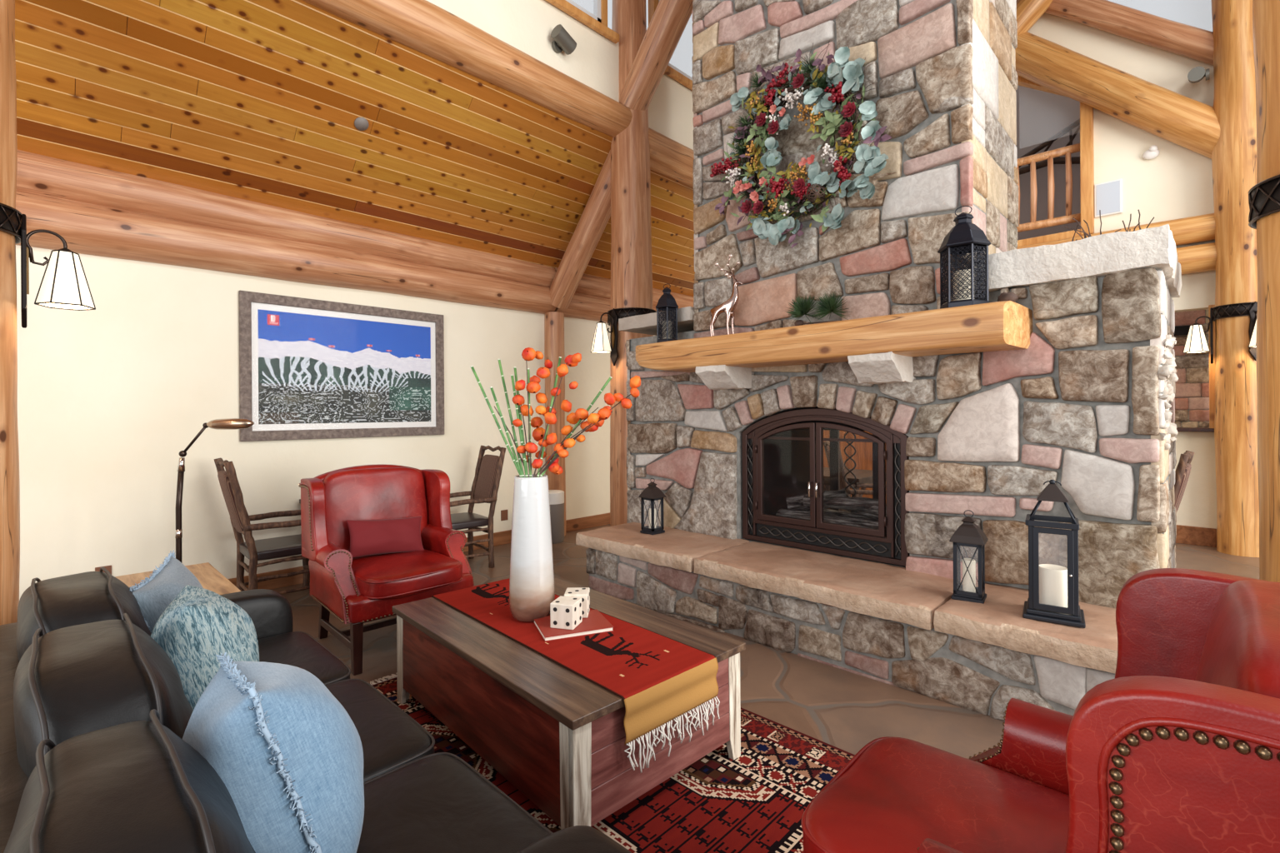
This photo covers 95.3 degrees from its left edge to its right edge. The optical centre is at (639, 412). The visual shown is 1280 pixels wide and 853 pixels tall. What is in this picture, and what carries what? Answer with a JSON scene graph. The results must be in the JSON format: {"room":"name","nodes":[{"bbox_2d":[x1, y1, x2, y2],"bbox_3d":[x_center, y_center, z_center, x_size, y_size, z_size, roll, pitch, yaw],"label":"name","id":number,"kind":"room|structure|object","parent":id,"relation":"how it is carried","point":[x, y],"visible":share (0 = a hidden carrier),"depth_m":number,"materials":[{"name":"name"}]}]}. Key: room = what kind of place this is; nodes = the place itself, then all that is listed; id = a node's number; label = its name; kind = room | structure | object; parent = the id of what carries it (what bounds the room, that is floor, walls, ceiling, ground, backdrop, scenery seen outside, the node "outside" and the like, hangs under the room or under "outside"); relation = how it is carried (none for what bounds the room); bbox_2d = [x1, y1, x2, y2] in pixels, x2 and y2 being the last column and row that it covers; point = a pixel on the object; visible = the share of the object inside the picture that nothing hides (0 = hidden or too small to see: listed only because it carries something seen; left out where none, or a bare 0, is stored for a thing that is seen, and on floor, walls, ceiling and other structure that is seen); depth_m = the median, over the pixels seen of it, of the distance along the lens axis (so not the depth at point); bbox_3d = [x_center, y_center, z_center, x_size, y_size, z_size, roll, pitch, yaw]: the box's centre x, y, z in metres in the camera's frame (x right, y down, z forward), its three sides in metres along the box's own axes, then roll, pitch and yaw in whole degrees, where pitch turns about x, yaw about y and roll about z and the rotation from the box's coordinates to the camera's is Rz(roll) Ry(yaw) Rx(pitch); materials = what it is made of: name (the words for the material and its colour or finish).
{"room":"living room","nodes":[
{"label":"living room","id":0,"kind":"room"},
{"bbox_2d":[15,245,609,599],"bbox_3d":[-2.845,-0.130,5.569,0.250,3.300,14.000,0,0,44],"label":"wall","id":1,"kind":"structure","parent":0,"point":[110,396],"depth_m":4.62,"materials":[{"name":"paint"}]},
{"bbox_2d":[15,190,556,314],"bbox_3d":[-3.153,-1.338,5.066,0.382,0.383,5.860,0,0,44],"label":"log beam","id":2,"kind":"structure","parent":1,"relation":"attached to","point":[88,229],"depth_m":4.80,"materials":[{"name":"wood"}]},
{"bbox_2d":[16,149,555,287],"bbox_3d":[-3.157,-1.636,5.068,0.323,0.322,5.860,0,0,44],"label":"log beam","id":3,"kind":"structure","parent":2,"relation":"on","point":[39,174],"depth_m":4.77,"materials":[{"name":"wood"}]},
{"bbox_2d":[238,290,444,441],"bbox_3d":[-2.706,-0.391,5.509,0.035,1.260,1.810,0,0,44],"label":"framed print","id":4,"kind":"object","parent":1,"relation":"attached to","point":[309,368],"visible":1,"depth_m":5.40,"materials":[{"name":"paper"}]},
{"bbox_2d":[227,530,511,589],"bbox_3d":[-4.411,1.456,3.756,0.025,0.150,9.200,0,0,44],"label":"baseboard","id":5,"kind":"structure","parent":1,"relation":"attached to","point":[503,537],"depth_m":5.13,"materials":[{"name":"brown wood"}]},
{"bbox_2d":[565,512,609,532],"bbox_3d":[0.551,1.421,8.841,0.025,0.150,4.310,0,0,44],"label":"baseboard","id":6,"kind":"structure","parent":1,"relation":"attached to","point":[576,524],"depth_m":7.56,"materials":[{"name":"brown wood"}]},
{"bbox_2d":[554,292,656,322],"bbox_3d":[0.492,-1.374,8.803,0.330,0.332,4.500,0,0,44],"label":"log beam","id":7,"kind":"structure","parent":1,"relation":"attached to","point":[582,306],"depth_m":7.44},
{"bbox_2d":[555,267,693,308],"bbox_3d":[0.489,-1.660,8.803,0.308,0.305,4.500,0,0,44],"label":"log beam","id":8,"kind":"structure","parent":7,"relation":"on","point":[591,285],"depth_m":7.64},
{"bbox_2d":[15,0,694,296],"bbox_3d":[-2.267,-2.340,4.990,1.468,1.316,14.000,0,0,44],"label":"ceiling","id":9,"kind":"structure","parent":0,"point":[258,101],"depth_m":4.62,"materials":[{"name":"brown wood"}]},
{"bbox_2d":[426,0,693,149],"bbox_3d":[-1.812,-3.467,4.539,0.140,0.760,14.000,0,0,44],"label":"wall","id":10,"kind":"structure","parent":0,"point":[527,26],"depth_m":5.64,"materials":[{"name":"paint"}]},
{"bbox_2d":[550,24,576,54],"bbox_3d":[-0.720,-3.465,5.432,0.168,0.190,0.239,0,0,36],"label":"uplight","id":11,"kind":"object","parent":10,"relation":"attached to","point":[562,39],"visible":1,"depth_m":5.39,"materials":[{"name":"grey"}]},
{"bbox_2d":[545,0,619,43],"bbox_3d":[-3.422,-3.814,2.720,0.060,0.075,9.150,0,0,44],"label":"sill","id":12,"kind":"structure","parent":10,"relation":"attached to","point":[563,5],"depth_m":5.66,"materials":[{"name":"brown wood"}]},
{"bbox_2d":[565,0,607,26],"bbox_3d":[-1.745,-4.468,4.572,0.100,1.240,3.950,0,0,44],"label":"window","id":13,"kind":"structure","parent":10,"relation":"in","point":[600,7],"depth_m":5.90,"materials":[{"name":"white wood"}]},
{"bbox_2d":[648,0,692,80],"bbox_3d":[1.397,-4.490,7.793,0.100,1.240,3.650,0,0,44],"label":"window","id":14,"kind":"structure","parent":10,"relation":"in","point":[652,4],"depth_m":6.50,"materials":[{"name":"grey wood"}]},
{"bbox_2d":[664,65,692,90],"bbox_3d":[1.623,-3.849,7.891,0.060,0.075,4.400,0,0,44],"label":"sill","id":15,"kind":"structure","parent":10,"relation":"attached to","point":[669,71],"depth_m":6.66,"materials":[{"name":"brown wood"}]},
{"bbox_2d":[270,524,1259,759],"bbox_3d":[1.395,1.540,2.492,12.500,0.100,15.500,0,0,44],"label":"floor","id":16,"kind":"structure","parent":0,"point":[846,711],"depth_m":3.18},
{"bbox_2d":[0,0,19,625],"bbox_3d":[-3.400,-1.776,2.857,0.478,6.600,0.476,0,0,44],"label":"log post","id":17,"kind":"object","parent":16,"relation":"on","point":[9,452],"visible":0.86,"depth_m":2.93,"materials":[{"name":"wood"}]},
{"bbox_2d":[0,202,95,328],"bbox_3d":[-3.296,-0.737,2.957,0.512,0.595,0.788,0,0,44],"label":"sconce","id":18,"kind":"object","parent":17,"relation":"attached to","point":[64,285],"visible":0.95,"depth_m":3.08,"materials":[{"name":"black metal"}]},
{"bbox_2d":[115,562,240,594],"bbox_3d":[-2.703,1.239,3.163,0.880,0.560,0.740,0,0,44],"label":"side table","id":19,"kind":"object","parent":16,"relation":"on","point":[209,577],"visible":0.18,"depth_m":3.36,"materials":[{"name":"brown wood"}]},
{"bbox_2d":[175,418,254,563],"bbox_3d":[-2.847,0.780,3.771,0.635,1.480,0.280,0,0,15],"label":"floor lamp","id":20,"kind":"object","parent":16,"relation":"on","point":[230,423],"visible":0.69,"depth_m":3.80,"materials":[{"name":"brown metal"}]},
{"bbox_2d":[213,458,309,594],"bbox_3d":[-2.906,0.935,4.633,0.722,1.176,0.619,0,0,-44],"label":"chair","id":21,"kind":"object","parent":16,"relation":"on","point":[255,551],"visible":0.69,"depth_m":4.44,"materials":[{"name":"brown wood"}]},
{"bbox_2d":[298,464,474,675],"bbox_3d":[-1.633,0.942,3.862,0.934,1.139,0.911,0,0,-45],"label":"chair","id":22,"kind":"object","parent":16,"relation":"on","point":[359,591],"visible":0.91,"depth_m":3.78,"materials":[{"name":"red leather"}]},
{"bbox_2d":[345,516,424,558],"bbox_3d":[-1.710,0.837,3.937,0.514,0.268,0.154,0,0,-42],"label":"lumbar pillow","id":23,"kind":"object","parent":22,"relation":"on","point":[367,537],"visible":0.98,"depth_m":3.88,"materials":[{"name":"red fabric"}]},
{"bbox_2d":[351,549,462,599],"bbox_3d":[-1.556,1.037,3.785,0.625,0.191,0.688,0,0,-45],"label":"seat cushion","id":24,"kind":"object","parent":22,"relation":"on","point":[417,575],"depth_m":3.59,"materials":[{"name":"red leather"}]},
{"bbox_2d":[450,445,506,568],"bbox_3d":[-1.752,0.927,5.753,0.722,1.176,0.619,0,0,-40],"label":"chair","id":25,"kind":"object","parent":16,"relation":"on","point":[485,487],"visible":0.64,"depth_m":5.75,"materials":[{"name":"brown wood"}]},
{"bbox_2d":[544,311,565,535],"bbox_3d":[-1.041,0.147,7.151,0.252,2.720,0.250,0,0,44],"label":"log post","id":26,"kind":"object","parent":16,"relation":"on","point":[553,321],"visible":0.52,"depth_m":7.05,"materials":[{"name":"wood"}]},
{"bbox_2d":[548,490,564,544],"bbox_3d":[-1.022,1.215,6.819,0.274,0.585,0.274,0,0,44],"label":"trash can","id":27,"kind":"object","parent":16,"relation":"on","point":[556,497],"visible":0.6,"depth_m":6.71,"materials":[{"name":"grey"}]},
{"bbox_2d":[370,672,854,852],"bbox_3d":[-0.576,1.499,2.253,2.747,0.011,2.506,0,0,44],"label":"rug","id":28,"kind":"object","parent":16,"relation":"on","point":[756,802],"visible":0.15,"depth_m":2.27,"materials":[{"name":"fabric"}]},
{"bbox_2d":[0,566,631,852],"bbox_3d":[-1.248,1.046,1.749,2.650,0.926,1.058,0,0,44],"label":"sofa","id":29,"kind":"object","parent":28,"relation":"on","point":[95,714],"visible":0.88,"depth_m":1.40,"materials":[{"name":"black leather"}]},
{"bbox_2d":[16,571,151,661],"bbox_3d":[-1.948,0.846,2.081,0.756,0.506,0.377,0,0,44],"label":"cushion","id":30,"kind":"object","parent":29,"relation":"on","point":[52,604],"depth_m":1.91,"materials":[{"name":"black leather"}]},
{"bbox_2d":[13,620,193,778],"bbox_3d":[-1.424,0.849,1.563,0.755,0.500,0.365,0,0,44],"label":"cushion","id":31,"kind":"object","parent":29,"relation":"on","point":[73,681],"depth_m":1.38,"materials":[{"name":"black leather"}]},
{"bbox_2d":[3,720,255,852],"bbox_3d":[-0.899,0.874,1.052,0.762,0.494,0.370,0,0,44],"label":"cushion","id":32,"kind":"object","parent":29,"relation":"on","point":[116,787],"depth_m":0.98,"materials":[{"name":"black leather"}]},
{"bbox_2d":[129,550,202,632],"bbox_3d":[-1.929,0.853,2.400,0.261,0.496,0.519,0,0,-13],"label":"throw pillow","id":33,"kind":"object","parent":29,"relation":"on","point":[154,594],"visible":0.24,"depth_m":2.29,"materials":[{"name":"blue fabric"}]},
{"bbox_2d":[150,585,259,710],"bbox_3d":[-1.534,0.851,2.060,0.335,0.457,0.424,0,0,-22],"label":"throw pillow","id":34,"kind":"object","parent":29,"relation":"on","point":[199,625],"visible":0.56,"depth_m":1.91,"materials":[{"name":"fabric"}]},
{"bbox_2d":[182,652,364,852],"bbox_3d":[-0.871,0.847,1.394,0.411,0.598,0.508,0,0,-18],"label":"throw pillow","id":35,"kind":"object","parent":29,"relation":"on","point":[287,754],"visible":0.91,"depth_m":1.24,"materials":[{"name":"fabric"}]},
{"bbox_2d":[257,632,349,683],"bbox_3d":[-1.658,1.147,2.381,0.737,0.199,0.726,0,0,44],"label":"seat cushion","id":36,"kind":"object","parent":29,"relation":"on","point":[300,650],"depth_m":2.53,"materials":[{"name":"black leather"}]},
{"bbox_2d":[325,680,434,782],"bbox_3d":[-1.131,1.144,1.866,0.737,0.198,0.727,0,0,44],"label":"seat cushion","id":37,"kind":"object","parent":29,"relation":"on","point":[391,740],"depth_m":1.93,"materials":[{"name":"black leather"}]},
{"bbox_2d":[356,755,549,852],"bbox_3d":[-0.606,1.139,1.353,0.738,0.201,0.723,0,0,44],"label":"seat cushion","id":38,"kind":"object","parent":29,"relation":"on","point":[417,803],"depth_m":1.52,"materials":[{"name":"black leather"}]},
{"bbox_2d":[392,576,745,829],"bbox_3d":[-0.414,1.253,2.781,0.928,0.500,1.570,0,0,-43],"label":"table","id":39,"kind":"object","parent":28,"relation":"on","point":[554,733],"visible":0.69,"depth_m":2.29,"materials":[{"name":"wood"}]},
{"bbox_2d":[431,578,719,773],"bbox_3d":[-0.409,1.137,2.775,0.511,0.283,1.616,0,0,-43],"label":"table runner","id":40,"kind":"object","parent":39,"relation":"on","point":[659,679],"visible":0.78,"depth_m":2.33,"materials":[{"name":"fabric"}]},
{"bbox_2d":[509,474,554,622],"bbox_3d":[-0.529,0.655,2.847,0.220,0.690,0.220,0,0,44],"label":"vase","id":41,"kind":"object","parent":40,"relation":"on","point":[532,592],"visible":0.92,"depth_m":2.76,"materials":[{"name":"ceramic"}]},
{"bbox_2d":[470,347,640,477],"bbox_3d":[-0.398,0.305,2.853,0.816,1.238,0.197,0,0,2],"label":"flower arrangement","id":42,"kind":"object","parent":41,"relation":"in","point":[594,421],"visible":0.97,"depth_m":2.84,"materials":[{"name":"orange"}]},
{"bbox_2d":[533,609,613,641],"bbox_3d":[-0.313,0.986,2.710,0.316,0.022,0.254,0,0,-22],"label":"book","id":43,"kind":"object","parent":40,"relation":"on","point":[595,623],"visible":0.77,"depth_m":2.64,"materials":[{"name":"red paper"}]},
{"bbox_2d":[550,596,582,629],"bbox_3d":[-0.338,0.918,2.675,0.115,0.113,0.113,0,0,16],"label":"die","id":44,"kind":"object","parent":43,"relation":"on","point":[566,612],"visible":1,"depth_m":2.63,"materials":[{"name":"plastic"}]},
{"bbox_2d":[564,587,589,618],"bbox_3d":[-0.304,0.918,2.817,0.115,0.113,0.113,0,0,0],"label":"die","id":45,"kind":"object","parent":43,"relation":"on","point":[583,593],"visible":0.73,"depth_m":2.78,"materials":[{"name":"plastic"}]},
{"bbox_2d":[610,0,653,526],"bbox_3d":[-0.095,-1.799,6.231,0.507,6.600,0.512,-1,0,44],"label":"log post","id":46,"kind":"object","parent":16,"relation":"on","point":[631,248],"visible":0.53,"depth_m":6.05,"materials":[{"name":"wood"}]},
{"bbox_2d":[302,0,632,137],"bbox_3d":[-2.898,-3.022,3.381,0.417,0.417,7.820,0,0,44],"label":"log beam","id":47,"kind":"structure","parent":46,"relation":"attached to","point":[424,27],"depth_m":4.83,"materials":[{"name":"wood"}]},
{"bbox_2d":[549,150,610,309],"bbox_3d":[-0.592,-2.071,6.711,1.429,1.640,0.306,0,0,44],"label":"brace","id":48,"kind":"object","parent":46,"relation":"attached to","point":[596,215],"visible":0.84,"depth_m":6.65,"materials":[{"name":"wood"}]},
{"bbox_2d":[590,307,656,365],"bbox_3d":[-0.184,-0.779,6.117,0.532,0.595,0.826,0,0,44],"label":"sconce","id":49,"kind":"object","parent":46,"relation":"attached to","point":[601,342],"visible":0.68,"depth_m":5.97,"materials":[{"name":"black metal"}]},
{"bbox_2d":[619,0,693,110],"bbox_3d":[0.419,-4.091,5.652,1.709,1.945,0.340,0,0,44],"label":"brace","id":50,"kind":"object","parent":46,"relation":"attached to","point":[670,18],"visible":0.94,"depth_m":5.80,"materials":[{"name":"wood"}]},
{"bbox_2d":[648,127,694,187],"bbox_3d":[1.497,-2.928,7.881,0.392,0.391,4.400,0,0,44],"label":"log beam","id":51,"kind":"structure","parent":46,"relation":"attached to","point":[669,157],"depth_m":6.52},
{"bbox_2d":[823,467,872,509],"bbox_3d":[2.432,1.107,7.066,0.896,0.758,1.000,0,0,44],"label":"table","id":52,"kind":"object","parent":16,"relation":"on","point":[862,476],"visible":0.12,"depth_m":6.71,"materials":[{"name":"brown wood"}]},
{"bbox_2d":[823,430,886,504],"bbox_3d":[3.240,0.727,8.899,2.600,1.500,0.364,0,0,44],"label":"wood sideboard","id":53,"kind":"object","parent":16,"relation":"on","point":[862,457],"visible":0.02,"depth_m":8.69,"materials":[{"name":"brown wood"}]},
{"bbox_2d":[823,440,886,511],"bbox_3d":[2.378,0.898,6.233,0.722,1.176,0.619,0,0,4],"label":"chair","id":54,"kind":"object","parent":16,"relation":"on","point":[843,484],"visible":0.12,"depth_m":6.01,"materials":[{"name":"brown wood"}]},
{"bbox_2d":[575,0,1181,722],"bbox_3d":[1.451,-2.609,4.348,4.077,8.203,1.962,0,0,44],"label":"stone fireplace","id":55,"kind":"object","parent":16,"relation":"on","point":[1088,407],"visible":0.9,"depth_m":3.63,"materials":[{"name":"grey"}]},
{"bbox_2d":[638,478,665,534],"bbox_3d":[0.104,0.787,4.934,0.165,0.461,0.165,0,0,44],"label":"candle lantern","id":56,"kind":"object","parent":55,"relation":"on","point":[652,493],"visible":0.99,"depth_m":4.90,"materials":[{"name":"black metal"}]},
{"bbox_2d":[710,41,891,248],"bbox_3d":[1.082,-1.862,4.152,1.430,1.408,0.252,0,0,44],"label":"wreath","id":57,"kind":"object","parent":55,"relation":"attached to","point":[822,92],"visible":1,"depth_m":4.05,"materials":[{"name":"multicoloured plant"}]},
{"bbox_2d":[790,73,804,88],"bbox_3d":[1.089,-2.288,4.025,0.101,0.101,0.028,0,0,44],"label":"flower","id":58,"kind":"object","parent":57,"relation":"on","point":[797,82],"depth_m":4.02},
{"bbox_2d":[791,177,804,191],"bbox_3d":[1.094,-1.568,4.025,0.101,0.101,0.028,0,0,44],"label":"flower","id":59,"kind":"object","parent":57,"relation":"on","point":[799,185],"depth_m":4.02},
{"bbox_2d":[838,120,853,136],"bbox_3d":[1.336,-1.839,3.787,0.101,0.101,0.028,0,0,44],"label":"flower","id":60,"kind":"object","parent":57,"relation":"on","point":[846,129],"depth_m":3.78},
{"bbox_2d":[840,101,855,117],"bbox_3d":[1.349,-1.960,3.773,0.101,0.101,0.028,0,0,44],"label":"flower","id":61,"kind":"object","parent":57,"relation":"on","point":[848,110],"depth_m":3.77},
{"bbox_2d":[741,408,909,566],"bbox_3d":[1.278,0.489,4.231,1.280,1.035,0.124,0,0,44],"label":"doors","id":62,"kind":"structure","parent":55,"relation":"attached to","point":[887,545],"depth_m":4.19,"materials":[{"name":"brown metal"}]},
{"bbox_2d":[635,300,1032,372],"bbox_3d":[1.085,-0.463,4.111,2.775,0.241,0.420,0,0,44],"label":"mantel beam","id":63,"kind":"structure","parent":55,"relation":"attached to","point":[1006,325],"depth_m":3.58,"materials":[{"name":"brown wood"}]},
{"bbox_2d":[655,284,678,342],"bbox_3d":[0.231,-0.838,4.967,0.190,0.517,0.217,0,0,3],"label":"lantern","id":64,"kind":"object","parent":63,"relation":"on","point":[667,302],"visible":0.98,"depth_m":4.91,"materials":[{"name":"black metal"}]},
{"bbox_2d":[709,254,743,336],"bbox_3d":[0.672,-0.883,4.478,0.243,0.594,0.287,0,0,-7],"label":"reindeer figurine","id":65,"kind":"object","parent":63,"relation":"on","point":[728,307],"visible":0.92,"depth_m":4.45,"materials":[{"name":"silver metal"}]},
{"bbox_2d":[785,290,852,325],"bbox_3d":[1.194,-0.700,3.954,0.445,0.232,0.266,0,0,44],"label":"pine sprig","id":66,"kind":"object","parent":63,"relation":"on","point":[830,305],"visible":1,"depth_m":3.93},
{"bbox_2d":[937,205,990,309],"bbox_3d":[1.859,-0.889,3.350,0.272,0.596,0.238,0,0,-21],"label":"lantern","id":67,"kind":"object","parent":63,"relation":"on","point":[966,237],"visible":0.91,"depth_m":3.28,"materials":[{"name":"black metal"}]},
{"bbox_2d":[953,269,974,300],"bbox_3d":[1.860,-0.722,3.350,0.105,0.172,0.105,0,0,44],"label":"candle","id":68,"kind":"object","parent":67,"relation":"in","point":[967,272],"visible":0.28,"depth_m":3.31,"materials":[{"name":"beige wax"}]},
{"bbox_2d":[825,430,879,511],"bbox_3d":[2.030,0.491,5.001,1.280,0.980,0.030,0,0,44],"label":"fire screen","id":69,"kind":"object","parent":55,"relation":"in","point":[834,446],"visible":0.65,"depth_m":5.23,"materials":[{"name":"brown metal"}]},
{"bbox_2d":[949,510,988,604],"bbox_3d":[1.781,0.768,3.158,0.165,0.476,0.165,0,0,36],"label":"candle lantern","id":70,"kind":"object","parent":55,"relation":"on","point":[968,534],"visible":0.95,"depth_m":3.12,"materials":[{"name":"black metal"}]},
{"bbox_2d":[962,558,975,593],"bbox_3d":[1.782,0.885,3.158,0.064,0.179,0.064,0,0,36],"label":"candle","id":71,"kind":"object","parent":70,"relation":"in","point":[967,585],"visible":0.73,"depth_m":3.13,"materials":[{"name":"beige wax"}]},
{"bbox_2d":[1022,480,1085,628],"bbox_3d":[2.034,0.667,2.875,0.245,0.673,0.245,0,0,35],"label":"candle lantern","id":72,"kind":"object","parent":55,"relation":"on","point":[1072,616],"visible":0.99,"depth_m":2.81,"materials":[{"name":"black metal"}]},
{"bbox_2d":[1039,564,1067,607],"bbox_3d":[2.036,0.860,2.875,0.128,0.195,0.128,0,0,44],"label":"candle","id":73,"kind":"object","parent":72,"relation":"in","point":[1052,578],"visible":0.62,"depth_m":2.83,"materials":[{"name":"beige wax"}]},
{"bbox_2d":[1064,209,1154,241],"bbox_3d":[2.826,-1.088,3.513,0.455,0.315,0.364,0,0,44],"label":"bundle","id":74,"kind":"object","parent":55,"relation":"on","point":[1086,234],"visible":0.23,"depth_m":3.53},
{"bbox_3d":[1.578,0.927,4.531,0.857,0.124,0.419,0,0,44],"label":"grate","id":75,"kind":"object","parent":55,"relation":"in","visible":0},
{"bbox_2d":[775,508,886,529],"bbox_3d":[1.465,0.848,4.430,0.900,0.159,0.159,0,0,43],"label":"log","id":76,"kind":"object","parent":75,"relation":"on","point":[832,518],"visible":0.33,"depth_m":4.38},
{"bbox_2d":[786,489,846,510],"bbox_3d":[1.414,0.704,4.672,0.472,0.208,0.126,0,0,20],"label":"log","id":77,"kind":"object","parent":76,"relation":"on","point":[794,503],"visible":0.45,"depth_m":4.68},
{"bbox_2d":[850,505,886,519],"bbox_3d":[1.755,0.733,4.342,0.119,0.126,0.439,0,0,-21],"label":"log","id":78,"kind":"object","parent":76,"relation":"on","point":[872,512],"visible":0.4,"depth_m":4.33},
{"bbox_2d":[803,495,878,510],"bbox_3d":[1.546,0.695,4.479,0.563,0.102,0.101,-2,-1,32],"label":"log","id":79,"kind":"object","parent":78,"relation":"on","point":[838,502],"visible":0.75,"depth_m":4.42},
{"bbox_2d":[807,508,876,519],"bbox_3d":[1.681,0.852,4.666,0.720,0.128,0.128,0,0,43],"label":"log","id":80,"kind":"object","parent":75,"relation":"on","point":[849,514],"visible":0.15,"depth_m":4.68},
{"bbox_2d":[800,568,1279,852],"bbox_3d":[0.853,0.905,1.238,0.911,1.179,0.893,0,0,43],"label":"chair","id":81,"kind":"object","parent":16,"relation":"on","point":[1178,752],"visible":1,"depth_m":1.05,"materials":[{"name":"red leather"}]},
{"bbox_2d":[802,737,1069,852],"bbox_3d":[0.774,1.004,1.312,0.688,0.198,0.597,0,0,43],"label":"seat cushion","id":82,"kind":"object","parent":81,"relation":"on","point":[895,794],"depth_m":1.37,"materials":[{"name":"red leather"}]},
{"bbox_2d":[1174,450,1194,511],"bbox_3d":[3.978,0.887,4.717,0.619,1.176,0.722,0,0,-44],"label":"chair","id":83,"kind":"object","parent":16,"relation":"on","point":[1182,471],"visible":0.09,"depth_m":4.35,"materials":[{"name":"brown wood"}]},
{"bbox_2d":[1211,0,1259,557],"bbox_3d":[6.206,-1.743,6.028,0.419,6.400,0.406,0,0,16],"label":"log post","id":84,"kind":"object","parent":16,"relation":"on","point":[1234,154],"visible":0.79,"depth_m":5.93,"materials":[{"name":"wood"}]},
{"bbox_2d":[1182,301,1257,364],"bbox_3d":[6.129,-0.813,6.114,0.650,0.595,0.422,0,0,44],"label":"sconce","id":85,"kind":"object","parent":84,"relation":"attached to","point":[1196,341],"visible":0.66,"depth_m":6.17,"materials":[{"name":"black metal"}]},
{"bbox_2d":[1248,301,1257,360],"bbox_3d":[6.122,-0.813,5.731,0.188,0.595,0.227,0,0,16],"label":"sconce","id":86,"kind":"object","parent":84,"relation":"attached to","point":[1252,312],"visible":0.28,"depth_m":5.83,"materials":[{"name":"glass"}]},
{"bbox_2d":[1252,0,1279,582],"bbox_3d":[3.521,-1.725,2.976,0.542,6.400,0.547,0,0,44],"label":"log post","id":87,"kind":"object","parent":16,"relation":"on","point":[1266,13],"visible":0.79,"depth_m":3.04,"materials":[{"name":"wood"}]},
{"bbox_2d":[1248,174,1279,229],"bbox_3d":[3.527,-1.115,2.978,0.586,0.187,0.586,0,0,44],"label":"strap","id":88,"kind":"object","parent":87,"relation":"attached to","point":[1264,197],"visible":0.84,"depth_m":3.04,"materials":[{"name":"black"}]},
{"bbox_2d":[1015,85,1080,240],"bbox_3d":[6.054,-3.442,8.949,2.600,3.400,0.100,0,0,44],"label":"wall","id":89,"kind":"structure","parent":0,"point":[1041,115],"depth_m":8.81,"materials":[{"name":"grey"}]},
{"bbox_2d":[1028,12,1216,529],"bbox_3d":[5.345,-2.137,7.282,9.500,7.200,0.190,0,0,44],"label":"wall","id":90,"kind":"structure","parent":0,"point":[1177,183],"depth_m":6.60,"materials":[{"name":"paint"}]},
{"bbox_2d":[1017,75,1094,246],"bbox_3d":[4.868,-3.539,7.577,1.620,2.890,0.160,0,0,44],"label":"balcony","id":91,"kind":"object","parent":90,"relation":"attached to","point":[1087,154],"visible":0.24,"depth_m":7.01,"materials":[{"name":"brown wood"}]},
{"bbox_2d":[1016,143,1080,232],"bbox_3d":[4.893,-2.829,7.669,1.521,0.965,0.100,0,0,44],"label":"balcony railing","id":92,"kind":"object","parent":91,"relation":"attached to","point":[1067,151],"visible":0.34,"depth_m":7.35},
{"bbox_2d":[1094,178,1122,218],"bbox_3d":[5.554,-2.539,6.919,0.260,0.400,0.034,0,0,44],"label":"wall speaker","id":93,"kind":"object","parent":90,"relation":"attached to","point":[1107,195],"visible":1,"depth_m":6.90,"materials":[{"name":"white plastic"}]},
{"bbox_2d":[1016,0,1214,64],"bbox_3d":[5.504,-4.601,6.803,2.103,1.874,0.273,0,0,45],"label":"rafter","id":94,"kind":"object","parent":90,"relation":"attached to","point":[1185,40],"visible":0.83,"depth_m":6.57,"materials":[{"name":"wood"}]},
{"bbox_2d":[1015,31,1220,159],"bbox_3d":[5.432,-3.820,6.853,2.430,2.293,0.431,0,0,45],"label":"rafter","id":95,"kind":"object","parent":90,"relation":"attached to","point":[1191,124],"visible":0.82,"depth_m":6.62,"materials":[{"name":"wood"}]},
{"bbox_2d":[1016,0,1052,34],"bbox_3d":[4.828,-5.007,7.273,1.628,1.505,0.346,0,0,44],"label":"rafter","id":96,"kind":"object","parent":95,"relation":"attached to","point":[1028,12],"visible":0.27,"depth_m":7.17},
{"bbox_2d":[1175,525,1216,547],"bbox_3d":[4.130,1.371,8.338,5.850,0.200,0.030,0,0,44],"label":"baseboard","id":97,"kind":"structure","parent":90,"relation":"attached to","point":[1205,537],"depth_m":6.39,"materials":[{"name":"brown wood"}]},
{"bbox_2d":[1175,242,1216,274],"bbox_3d":[5.020,-1.656,7.303,3.400,0.309,0.308,0,0,44],"label":"log beam","id":98,"kind":"structure","parent":90,"relation":"attached to","point":[1202,257],"depth_m":6.23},
{"bbox_2d":[1016,213,1215,249],"bbox_3d":[5.016,-1.975,7.301,3.400,0.296,0.297,0,0,44],"label":"log beam","id":99,"kind":"structure","parent":98,"relation":"on","point":[1200,228],"depth_m":6.30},
{"bbox_2d":[1187,66,1209,83],"bbox_3d":[5.949,-3.602,6.214,0.168,0.190,0.239,0,0,44],"label":"uplight","id":100,"kind":"object","parent":90,"relation":"attached to","point":[1196,74],"visible":1,"depth_m":6.15,"materials":[{"name":"grey"}]},
{"bbox_2d":[1208,305,1215,428],"bbox_3d":[6.329,-0.489,6.424,0.090,1.350,0.360,0,0,44],"label":"door frame","id":101,"kind":"structure","parent":90,"relation":"attached to","point":[1212,367],"depth_m":6.31,"materials":[{"name":"brown wood"}]},
{"bbox_2d":[1172,309,1209,427],"bbox_3d":[6.717,-0.397,6.455,1.806,1.700,0.114,0,0,44],"label":"stone wall","id":102,"kind":"structure","parent":0,"point":[1192,395],"depth_m":6.74,"materials":[{"name":"stone"}]},
{"bbox_3d":[6.187,-3.443,7.674,0.070,3.400,1.540,0,0,44],"label":"wall","id":103,"kind":"structure","parent":0,"visible":0},
{"bbox_2d":[1019,118,1079,174],"bbox_3d":[5.879,-3.846,8.629,1.634,0.903,0.100,0,0,44],"label":"truss","id":104,"kind":"object","parent":103,"relation":"attached to","point":[1075,160],"visible":0.34,"depth_m":8.44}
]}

